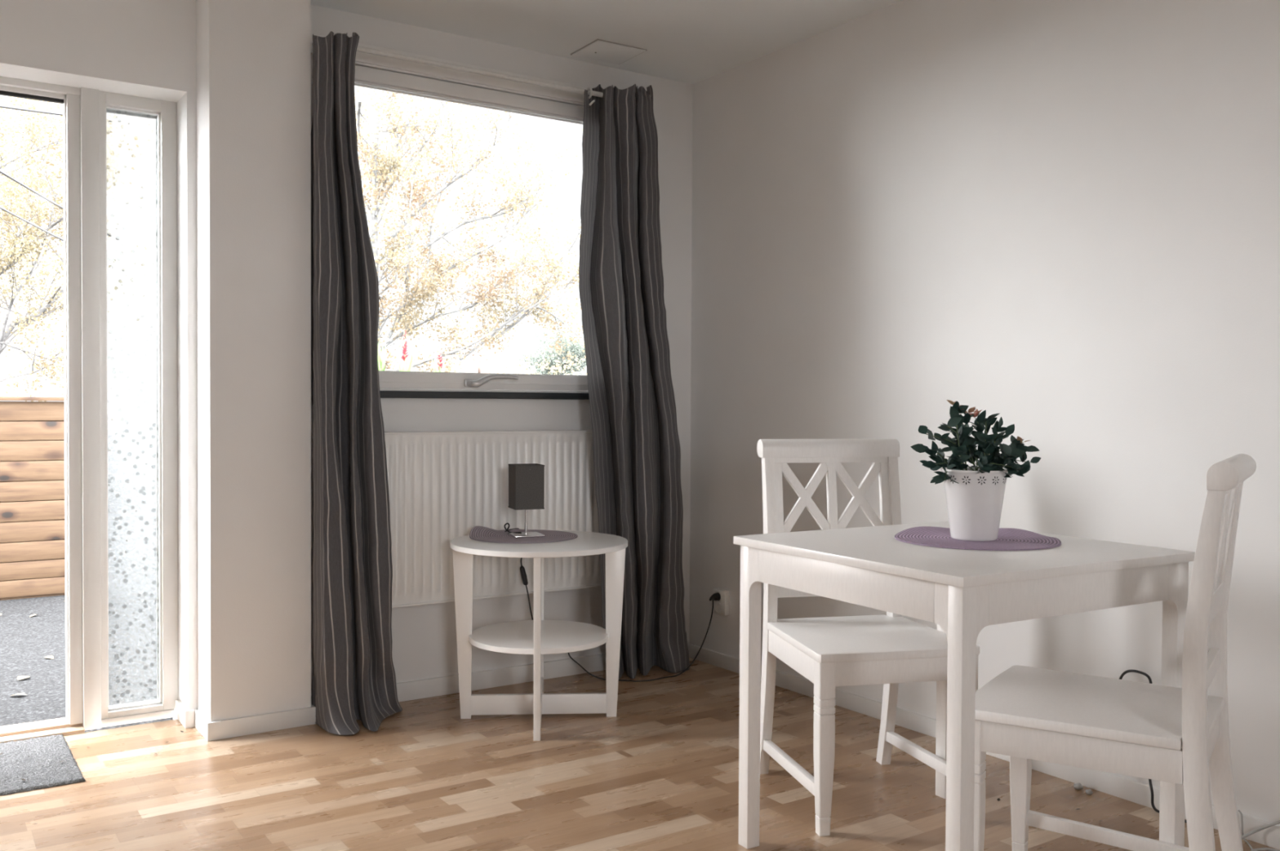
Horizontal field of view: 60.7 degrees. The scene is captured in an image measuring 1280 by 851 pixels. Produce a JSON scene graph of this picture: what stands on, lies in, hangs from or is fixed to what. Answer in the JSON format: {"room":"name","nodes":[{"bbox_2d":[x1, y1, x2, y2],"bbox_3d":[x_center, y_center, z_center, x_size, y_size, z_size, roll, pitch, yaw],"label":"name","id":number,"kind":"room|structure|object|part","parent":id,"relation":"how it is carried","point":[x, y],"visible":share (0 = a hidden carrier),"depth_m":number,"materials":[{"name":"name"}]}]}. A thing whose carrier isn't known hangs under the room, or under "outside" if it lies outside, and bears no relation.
{"room":"dining room","nodes":[
{"label":"dining room","id":0,"kind":"room"},
{"bbox_2d":[0,0,197,719],"bbox_3d":[-2.740,-0.148,2.834,2.966,2.518,0.243,0,1,-34],"label":"wall door","id":1,"kind":"structure","parent":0,"point":[140,48],"depth_m":3.50,"materials":[{"name":"white paint"}]},
{"bbox_2d":[0,75,101,743],"bbox_3d":[-2.182,-0.038,3.290,0.999,2.088,0.145,0,1,-34],"label":"door","id":2,"kind":"structure","parent":1,"relation":"attached to","point":[80,105],"depth_m":3.51,"materials":[{"name":"paint"}]},
{"bbox_3d":[-1.793,-0.051,3.560,0.051,2.068,0.102,0,1,-34],"label":"post","id":3,"kind":"part","parent":2,"relation":"part of","materials":[{"name":"paint"}]},
{"bbox_2d":[98,90,177,728],"bbox_3d":[-1.675,-0.052,3.643,0.236,2.068,0.096,0,1,-34],"label":"window","id":4,"kind":"structure","parent":1,"relation":"attached to","point":[161,312],"depth_m":3.64,"materials":[{"name":"glass"}]},
{"bbox_3d":[-1.682,-0.052,3.631,0.166,1.976,0.001,0,1,-34],"label":"pane","id":5,"kind":"part","parent":4,"relation":"part of","materials":[{"name":"clear glass"}]},
{"bbox_2d":[175,700,195,728],"bbox_3d":[-1.507,0.955,3.624,0.029,0.057,0.157,0,1,-34],"label":"baseboard","id":6,"kind":"structure","parent":1,"relation":"attached to","point":[186,717],"depth_m":3.57,"materials":[{"name":"paint"}]},
{"bbox_2d":[195,0,311,722],"bbox_3d":[-1.321,-0.156,3.665,0.316,2.518,0.393,0,1,-34],"label":"wall pier","id":7,"kind":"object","parent":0,"point":[253,57],"visible":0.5,"depth_m":3.50,"materials":[{"name":"white paint"}]},
{"bbox_2d":[195,704,315,741],"bbox_3d":[-1.260,0.957,3.588,0.340,0.057,0.180,0,1,-34],"label":"baseboard","id":8,"kind":"object","parent":7,"relation":"attached to","point":[257,724],"visible":0.92,"depth_m":3.51,"materials":[{"name":"paint"}]},
{"bbox_2d":[311,4,693,695],"bbox_3d":[-0.543,-0.163,4.252,1.630,2.518,0.288,0,1,-34],"label":"wall window","id":9,"kind":"structure","parent":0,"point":[424,639],"depth_m":4.15,"materials":[{"name":"white paint"}]},
{"bbox_2d":[311,33,589,399],"bbox_3d":[-0.574,-0.708,4.064,1.340,1.217,0.164,0,1,-34],"label":"window","id":10,"kind":"structure","parent":9,"relation":"attached to","point":[371,71],"depth_m":4.00,"materials":[{"name":"paint"}]},
{"bbox_3d":[-0.557,-1.284,4.034,1.340,0.064,0.016,0,1,-34],"label":"casing","id":11,"kind":"part","parent":10,"relation":"part of","materials":[{"name":"paint"}]},
{"bbox_3d":[-0.560,-0.112,4.064,1.225,0.025,0.042,0,1,-34],"label":"sill","id":12,"kind":"part","parent":10,"relation":"part of","materials":[{"name":"stone"}]},
{"bbox_3d":[-0.545,-0.164,4.029,0.201,0.049,0.052,0,1,-34],"label":"handle","id":13,"kind":"part","parent":10,"relation":"part of","materials":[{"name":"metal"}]},
{"bbox_2d":[356,45,603,97],"bbox_3d":[-0.539,-1.268,3.986,1.327,0.036,0.112,0,1,-34],"label":"curtain rod","id":14,"kind":"object","parent":9,"relation":"attached to","point":[361,49],"visible":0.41,"depth_m":3.89,"materials":[{"name":"white plastic"}]},
{"bbox_2d":[311,31,402,735],"bbox_3d":[-0.911,-0.163,3.617,0.309,2.287,0.280,0,1,-34],"label":"curtain","id":15,"kind":"object","parent":14,"relation":"hanging from","point":[354,677],"visible":0.96,"depth_m":3.58,"materials":[{"name":"grey fabric"}]},
{"bbox_2d":[578,84,689,679],"bbox_3d":[-0.017,-0.177,4.267,0.558,2.300,0.192,0,1,-34],"label":"curtain","id":16,"kind":"object","parent":14,"relation":"hanging from","point":[637,451],"visible":0.93,"depth_m":4.22,"materials":[{"name":"grey fabric"}]},
{"bbox_2d":[384,430,601,608],"bbox_3d":[-0.539,0.323,4.033,1.016,0.606,0.097,0,1,-34],"label":"radiator","id":17,"kind":"object","parent":9,"relation":"attached to","point":[442,486],"visible":0.65,"depth_m":3.95,"materials":[{"name":"metal"}]},
{"bbox_2d":[384,430,592,435],"bbox_3d":[-0.535,0.024,4.023,1.014,0.007,0.080,0,1,-34],"label":"grille","id":18,"kind":"object","parent":17,"relation":"attached to","point":[535,432],"depth_m":4.00,"materials":[{"name":"metal"}]},
{"bbox_2d":[311,641,688,704],"bbox_3d":[-0.465,0.946,4.149,1.606,0.066,0.012,0,1,-34],"label":"baseboard","id":19,"kind":"structure","parent":9,"relation":"attached to","point":[448,685],"depth_m":4.10,"materials":[{"name":"paint"}]},
{"bbox_2d":[311,0,902,84],"bbox_3d":[-0.104,-1.451,0.640,5.400,0.200,6.780,0,1,-34],"label":"ceiling","id":20,"kind":"structure","parent":0,"point":[691,42],"depth_m":3.83,"materials":[{"name":"paint"}]},
{"bbox_2d":[570,39,647,64],"bbox_3d":[-0.119,-1.414,4.148,0.221,0.007,0.212,0,1,-34],"label":"ceiling hatch","id":21,"kind":"object","parent":20,"relation":"attached to","point":[599,50],"visible":1,"depth_m":4.13,"materials":[{"name":"paint"}]},
{"bbox_3d":[-0.119,-1.416,4.148,0.216,0.004,0.206,0,1,-32],"label":"hatch frame","id":22,"kind":"part","parent":21,"relation":"part of","materials":[{"name":"white paint"}]},
{"bbox_2d":[0,657,1279,850],"bbox_3d":[-0.147,1.105,0.744,4.912,0.120,6.405,0,1,-34],"label":"floor","id":23,"kind":"structure","parent":0,"point":[661,774],"depth_m":3.02,"materials":[{"name":"brown wood"}]},
{"bbox_2d":[0,734,85,795],"bbox_3d":[-1.979,0.985,3.060,0.711,0.009,0.502,0,1,-34],"label":"doormat","id":24,"kind":"object","parent":23,"relation":"on","point":[45,769],"visible":1,"depth_m":3.16,"materials":[{"name":"grey carpet"}]},
{"bbox_2d":[449,530,627,741],"bbox_3d":[-0.341,0.688,3.700,0.596,0.600,0.596,0,1,-4],"label":"side table","id":25,"kind":"object","parent":23,"relation":"on","point":[539,637],"visible":0.94,"depth_m":3.68,"materials":[{"name":"white wood"}]},
{"bbox_3d":[-0.597,0.696,3.683,0.069,0.582,0.022,0,1,-4],"label":"leg","id":26,"kind":"part","parent":25,"relation":"part of","materials":[{"name":"white wood"}]},
{"bbox_2d":[469,526,577,543],"bbox_3d":[-0.402,0.371,3.790,0.372,0.029,0.372,0,1,-34],"label":"placemat","id":27,"kind":"object","parent":25,"relation":"on","point":[482,534],"visible":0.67,"depth_m":3.76,"materials":[{"name":"fabric"}]},
{"bbox_2d":[503,463,545,537],"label":"table lamp","id":28,"kind":"object","parent":25,"relation":"on","point":[526,487],"depth_m":3.74,"materials":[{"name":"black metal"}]},
{"bbox_3d":[-0.394,0.317,3.786,0.011,0.119,0.011,0,1,-21],"label":"stem","id":29,"kind":"part","parent":28,"relation":"part of","materials":[{"name":"silver metal"}]},
{"bbox_3d":[-0.393,0.211,3.784,0.102,0.151,0.102,0,1,-21],"label":"lamp shade","id":30,"kind":"part","parent":28,"relation":"part of","materials":[{"name":"grey fabric"}]},
{"bbox_2d":[520,558,533,620],"label":"cable","id":31,"kind":"object","parent":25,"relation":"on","point":[523,575],"depth_m":4.00,"materials":[{"name":"black plastic"}]},
{"bbox_2d":[520,566,528,585],"bbox_3d":[-0.425,0.549,4.005,0.030,0.073,0.021,0,1,-34],"label":"switch","id":32,"kind":"object","parent":31,"relation":"attached to","point":[523,575],"depth_m":4.00,"materials":[{"name":"black plastic"}]},
{"bbox_3d":[-0.323,0.702,3.444,0.022,0.582,0.069,0,1,-4],"label":"leg","id":33,"kind":"part","parent":25,"relation":"part of","materials":[{"name":"white wood"}]},
{"bbox_2d":[468,620,608,654],"bbox_3d":[-0.341,0.713,3.700,0.470,0.018,0.470,0,1,-4],"label":"shelf","id":34,"kind":"object","parent":25,"relation":"attached to","point":[557,637],"depth_m":3.65,"materials":[{"name":"white wood"}]},
{"bbox_3d":[-0.342,0.943,3.705,0.456,0.066,0.020,0,1,-4],"label":"cross rail","id":35,"kind":"part","parent":25,"relation":"part of","materials":[{"name":"white wood"}]},
{"bbox_3d":[-0.342,0.943,3.705,0.020,0.066,0.456,0,1,-4],"label":"cross rail","id":36,"kind":"part","parent":25,"relation":"part of","materials":[{"name":"white wood"}]},
{"bbox_3d":[-0.358,0.692,3.956,0.022,0.582,0.069,0,1,-4],"label":"leg","id":37,"kind":"part","parent":25,"relation":"part of","materials":[{"name":"white wood"}]},
{"bbox_3d":[-0.085,0.698,3.717,0.069,0.582,0.022,0,1,-4],"label":"leg","id":38,"kind":"part","parent":25,"relation":"part of","materials":[{"name":"white wood"}]},
{"bbox_2d":[756,439,979,836],"bbox_3d":[0.594,0.525,2.965,0.440,0.964,0.515,0,1,-13],"label":"dining chair","id":39,"kind":"object","parent":23,"relation":"on","point":[891,650],"visible":0.73,"depth_m":3.07,"materials":[{"name":"white wood"}]},
{"bbox_3d":[0.361,0.545,3.122,0.029,0.915,0.103,0,1,-13],"label":"leg","id":40,"kind":"part","parent":39,"relation":"part of","materials":[{"name":"white wood"}]},
{"bbox_3d":[0.554,0.469,3.134,0.352,0.035,0.019,0,1,-13],"label":"rail","id":41,"kind":"part","parent":39,"relation":"part of","materials":[{"name":"white wood"}]},
{"bbox_3d":[0.455,0.796,2.705,0.042,0.430,0.042,0,1,-13],"label":"leg","id":42,"kind":"part","parent":39,"relation":"part of","materials":[{"name":"white wood"}]},
{"bbox_3d":[0.547,0.065,3.166,0.422,0.052,0.053,0,1,-13],"label":"rail","id":43,"kind":"part","parent":39,"relation":"part of","materials":[{"name":"white wood"}]},
{"bbox_3d":[0.552,0.227,3.145,0.352,0.272,0.048,0,1,-13],"label":"frame","id":44,"kind":"part","parent":39,"relation":"part of","materials":[{"name":"white wood"}]},
{"bbox_3d":[0.601,0.566,2.934,0.440,0.022,0.450,0,1,-13],"label":"seat","id":45,"kind":"part","parent":39,"relation":"part of","materials":[{"name":"white wood"}]},
{"bbox_3d":[0.732,0.545,3.209,0.029,0.915,0.103,0,1,-13],"label":"leg","id":46,"kind":"part","parent":39,"relation":"part of","materials":[{"name":"white wood"}]},
{"bbox_3d":[0.833,0.797,2.793,0.042,0.430,0.042,0,1,-13],"label":"leg","id":47,"kind":"part","parent":39,"relation":"part of","materials":[{"name":"white wood"}]},
{"bbox_2d":[733,521,1195,850],"bbox_3d":[0.718,0.643,2.515,0.722,0.745,0.722,0,1,-31],"label":"dining table","id":48,"kind":"object","parent":23,"relation":"on","point":[963,592],"visible":0.86,"depth_m":2.29,"materials":[{"name":"white wood"}]},
{"bbox_3d":[0.287,0.649,2.623,0.071,0.726,0.071,0,1,-31],"label":"leg","id":49,"kind":"part","parent":48,"relation":"part of","materials":[{"name":"white wood"}]},
{"bbox_3d":[0.826,0.646,2.945,0.071,0.726,0.071,0,1,-31],"label":"leg","id":50,"kind":"part","parent":48,"relation":"part of","materials":[{"name":"white wood"}]},
{"bbox_3d":[0.609,0.661,2.085,0.071,0.726,0.071,0,1,-31],"label":"leg","id":51,"kind":"part","parent":48,"relation":"part of","materials":[{"name":"white wood"}]},
{"bbox_2d":[894,526,1061,551],"bbox_3d":[0.791,0.263,2.574,0.374,0.014,0.374,0,1,-34],"label":"placemat","id":52,"kind":"object","parent":48,"relation":"on","point":[1008,539],"visible":0.73,"depth_m":2.54,"materials":[{"name":"purple fabric"}]},
{"bbox_2d":[940,466,1008,541],"bbox_3d":[0.786,0.184,2.572,0.155,0.164,0.155,0,1,-34],"label":"flower pot","id":53,"kind":"object","parent":52,"relation":"on","point":[975,503],"visible":0.87,"depth_m":2.52,"materials":[{"name":"white ceramic"}]},
{"bbox_2d":[910,400,1040,484],"bbox_3d":[0.788,0.041,2.568,0.249,0.203,0.259,1,1,35],"label":"potted plant","id":54,"kind":"object","parent":53,"relation":"on","point":[962,445],"visible":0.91,"depth_m":2.56,"materials":[{"name":"green plant"}]},
{"bbox_3d":[1.147,0.658,2.407,0.071,0.726,0.071,0,1,-31],"label":"leg","id":55,"kind":"part","parent":48,"relation":"part of","materials":[{"name":"white wood"}]},
{"bbox_2d":[1073,782,1083,790],"bbox_3d":[1.213,0.999,3.032,0.022,0.018,0.026,0,1,-34],"label":"ball","id":56,"kind":"object","parent":23,"relation":"on","point":[1078,786],"visible":1,"depth_m":3.02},
{"bbox_2d":[1085,789,1093,795],"bbox_3d":[1.227,1.002,2.993,0.017,0.013,0.019,0,1,-34],"label":"ball","id":57,"kind":"object","parent":23,"relation":"on","point":[1089,792],"visible":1,"depth_m":2.99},
{"bbox_2d":[973,453,1256,850],"bbox_3d":[0.973,0.540,2.260,0.515,0.964,0.440,1,1,33],"label":"dining chair","id":58,"kind":"object","parent":23,"relation":"on","point":[1024,714],"visible":0.93,"depth_m":2.16,"materials":[{"name":"white wood"}]},
{"bbox_3d":[0.676,0.807,2.226,0.042,0.430,0.042,1,1,33],"label":"leg","id":59,"kind":"part","parent":58,"relation":"part of","materials":[{"name":"white wood"}]},
{"bbox_3d":[0.888,0.801,2.551,0.042,0.430,0.042,1,1,33],"label":"leg","id":60,"kind":"part","parent":58,"relation":"part of","materials":[{"name":"white wood"}]},
{"bbox_3d":[0.946,0.581,2.278,0.450,0.022,0.440,1,1,33],"label":"seat","id":61,"kind":"part","parent":58,"relation":"part of","materials":[{"name":"white wood"}]},
{"bbox_3d":[1.042,0.570,1.988,0.103,0.915,0.029,1,1,33],"label":"leg","id":62,"kind":"part","parent":58,"relation":"part of","materials":[{"name":"white wood"}]},
{"bbox_3d":[1.120,0.490,2.164,0.019,0.035,0.352,1,1,33],"label":"rail","id":63,"kind":"part","parent":58,"relation":"part of","materials":[{"name":"white wood"}]},
{"bbox_3d":[1.135,0.249,2.150,0.048,0.272,0.352,1,1,33],"label":"frame","id":64,"kind":"part","parent":58,"relation":"part of","materials":[{"name":"white wood"}]},
{"bbox_3d":[1.250,0.565,2.308,0.103,0.915,0.029,1,1,33],"label":"leg","id":65,"kind":"part","parent":58,"relation":"part of","materials":[{"name":"white wood"}]},
{"bbox_3d":[1.157,0.088,2.134,0.053,0.052,0.422,1,1,33],"label":"rail","id":66,"kind":"part","parent":58,"relation":"part of","materials":[{"name":"white wood"}]},
{"bbox_2d":[1119,669,1186,823],"bbox_3d":[1.356,0.832,2.853,0.027,0.362,0.271,0,1,-27],"label":"cable","id":67,"kind":"object","parent":23,"relation":"on","point":[1147,676],"visible":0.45,"depth_m":2.87,"materials":[{"name":"black plastic"}]},
{"bbox_2d":[1237,810,1253,849],"bbox_3d":[1.470,0.982,2.644,0.013,0.069,0.109,0,1,10],"label":"cable","id":68,"kind":"object","parent":23,"relation":"on","point":[1239,811],"visible":0.99,"depth_m":2.68,"materials":[{"name":"grey plastic"}]},
{"bbox_2d":[1240,820,1279,839],"bbox_3d":[1.723,0.966,2.243,0.092,0.138,1.006,0,1,-34],"label":"cable","id":69,"kind":"object","parent":23,"relation":"on","point":[1277,823],"visible":0.57,"depth_m":2.64,"materials":[{"name":"grey plastic"}]},
{"bbox_2d":[1250,848,1279,850],"bbox_3d":[1.554,1.018,2.461,0.117,0.007,0.354,0,1,-34],"label":"cable","id":70,"kind":"object","parent":23,"relation":"on","point":[1259,849],"visible":1,"depth_m":2.61,"materials":[{"name":"white plastic"}]},
{"bbox_2d":[688,0,1279,825],"bbox_3d":[1.968,-0.111,2.200,0.238,2.518,6.500,0,1,-34],"label":"wall","id":71,"kind":"structure","parent":0,"point":[1059,220],"depth_m":3.23,"materials":[{"name":"white paint"}]},
{"bbox_2d":[712,588,729,616],"bbox_3d":[0.326,0.711,4.404,0.030,0.098,0.080,0,1,-34],"label":"wall socket","id":72,"kind":"object","parent":71,"relation":"attached to","point":[722,607],"visible":0.98,"depth_m":4.38,"materials":[{"name":"white plastic"}]},
{"bbox_2d":[714,602,721,613],"bbox_3d":[0.316,0.732,4.397,0.006,0.045,0.045,0,1,-34],"label":"outlet","id":73,"kind":"object","parent":72,"relation":"attached to","point":[717,606],"depth_m":4.40,"materials":[{"name":"white plastic"}]},
{"bbox_2d":[618,592,720,681],"label":"cable","id":74,"kind":"object","parent":73,"relation":"attached to","point":[715,597],"depth_m":4.32,"materials":[{"name":"black plastic"}]},
{"bbox_2d":[688,644,1279,850],"bbox_3d":[1.942,1.004,2.026,0.012,0.056,6.200,0,1,-34],"label":"baseboard","id":75,"kind":"structure","parent":71,"relation":"attached to","point":[1125,788],"depth_m":3.17,"materials":[{"name":"paint"}]},
{"label":"outside","id":76,"kind":"structure","parent":0,"visible":0},
{"bbox_2d":[0,422,173,733],"bbox_3d":[-4.037,0.793,19.825,70.000,0.235,90.000,0,1,-34],"label":"ground","id":77,"kind":"structure","parent":76,"point":[25,641],"depth_m":4.65,"materials":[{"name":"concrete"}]},
{"bbox_2d":[10,693,26,696],"bbox_3d":[-2.264,0.980,3.982,0.043,0.010,0.046,1,1,36],"label":"fallen leaf","id":78,"kind":"object","parent":77,"relation":"on","point":[20,694],"visible":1,"depth_m":3.99,"materials":[{"name":"beige plant"}]},
{"bbox_2d":[17,675,29,679],"bbox_3d":[-2.382,0.974,4.230,0.047,0.011,0.050,0,1,-35],"label":"fallen leaf","id":79,"kind":"object","parent":77,"relation":"on","point":[20,677],"visible":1,"depth_m":4.22,"materials":[{"name":"beige plant"}]},
{"bbox_2d":[0,396,65,600],"bbox_3d":[-4.979,0.406,4.877,4.630,1.100,0.145,0,1,-34],"label":"wooden fence","id":80,"kind":"object","parent":77,"relation":"on","point":[33,522],"visible":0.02,"depth_m":5.95,"materials":[{"name":"brown wood"}]},
{"bbox_2d":[44,655,53,659],"bbox_3d":[-2.469,0.969,4.573,0.039,0.008,0.037,0,1,-16],"label":"fallen leaf","id":81,"kind":"object","parent":77,"relation":"on","point":[50,656],"visible":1,"depth_m":4.57,"materials":[{"name":"beige plant"}]},
{"bbox_2d":[0,95,155,401],"bbox_3d":[-6.988,-1.829,12.282,3.894,5.759,3.227,0,1,-32],"label":"tree","id":82,"kind":"object","parent":77,"relation":"on","point":[27,246],"visible":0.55,"depth_m":12.10,"materials":[{"name":"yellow plant"}]},
{"bbox_2d":[355,85,586,373],"bbox_3d":[-3.021,-3.061,19.132,5.469,7.984,4.146,0,1,-17],"label":"birch tree","id":83,"kind":"object","parent":77,"relation":"on","point":[437,271],"visible":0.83,"depth_m":18.81,"materials":[{"name":"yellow plant"}]},
{"bbox_2d":[385,346,586,375],"bbox_3d":[-3.237,-0.806,31.112,18.192,3.128,5.234,0,1,-34],"label":"hedge","id":84,"kind":"object","parent":77,"relation":"on","point":[542,367],"visible":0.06,"depth_m":31.21,"materials":[{"name":"green plant"}]},
{"bbox_2d":[515,311,586,375],"bbox_3d":[-2.751,-1.925,39.116,3.399,4.951,3.440,0,1,-15],"label":"tree","id":85,"kind":"object","parent":77,"relation":"on","point":[573,348],"visible":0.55,"depth_m":38.66,"materials":[{"name":"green plant"}]},
{"bbox_3d":[-1.085,0.249,8.823,3.640,1.305,0.520,0,1,-34],"label":"wall","id":86,"kind":"structure","parent":77,"relation":"on","visible":0},
{"bbox_2d":[377,342,386,370],"bbox_3d":[-1.927,-0.489,8.072,0.102,0.300,0.131,0,1,-3],"label":"leafy plant","id":87,"kind":"object","parent":86,"relation":"on","point":[381,355],"visible":0.35,"depth_m":8.06,"materials":[{"name":"green plant"}]},
{"bbox_2d":[397,329,414,371],"bbox_3d":[-1.742,-0.525,8.148,0.120,0.372,0.120,0,1,-17],"label":"flowering plant","id":88,"kind":"object","parent":86,"relation":"in","point":[406,367],"visible":0.87,"depth_m":8.13,"materials":[{"name":"plant"}]},
{"bbox_2d":[431,350,444,372],"bbox_3d":[-1.531,-0.457,8.292,0.101,0.232,0.097,0,1,-34],"label":"flowering plant","id":89,"kind":"object","parent":86,"relation":"in","point":[436,369],"visible":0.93,"depth_m":8.28,"materials":[{"name":"plant"}]},
{"bbox_2d":[465,365,477,373],"bbox_3d":[-1.292,-0.429,8.402,0.075,0.063,0.070,0,1,-34],"label":"block","id":90,"kind":"object","parent":86,"relation":"on","point":[468,369],"visible":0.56,"depth_m":8.38,"materials":[{"name":"brick"}]},
{"bbox_2d":[477,367,488,373],"bbox_3d":[-1.214,-0.425,8.455,0.075,0.054,0.070,0,1,-34],"label":"block","id":91,"kind":"object","parent":86,"relation":"on","point":[480,370],"visible":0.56,"depth_m":8.43,"materials":[{"name":"brick"}]},
{"bbox_3d":[-4.595,-1.219,12.044,0.219,4.550,0.219,0,1,-34],"label":"utility pole","id":92,"kind":"object","parent":77,"relation":"on","visible":0},
{"bbox_2d":[0,206,124,271],"bbox_3d":[-9.636,-4.325,8.574,12.210,6.450,0.022,0,1,-34],"label":"overhead wire","id":93,"kind":"object","parent":92,"relation":"attached to","point":[1,207],"visible":0.25,"depth_m":11.00,"materials":[{"name":"black plastic"}]},
{"bbox_2d":[0,105,149,124],"bbox_3d":[-9.642,-3.327,8.593,12.201,0.407,0.021,0,1,-34],"label":"overhead wire","id":94,"kind":"object","parent":92,"relation":"attached to","point":[1,106],"visible":0.28,"depth_m":10.98,"materials":[{"name":"black plastic"}]},
{"bbox_2d":[0,170,155,261],"bbox_3d":[-9.633,-4.898,8.563,12.210,7.121,0.022,0,1,-34],"label":"overhead wire","id":95,"kind":"object","parent":92,"relation":"attached to","point":[1,172],"visible":0.27,"depth_m":11.00,"materials":[{"name":"black plastic"}]}
]}

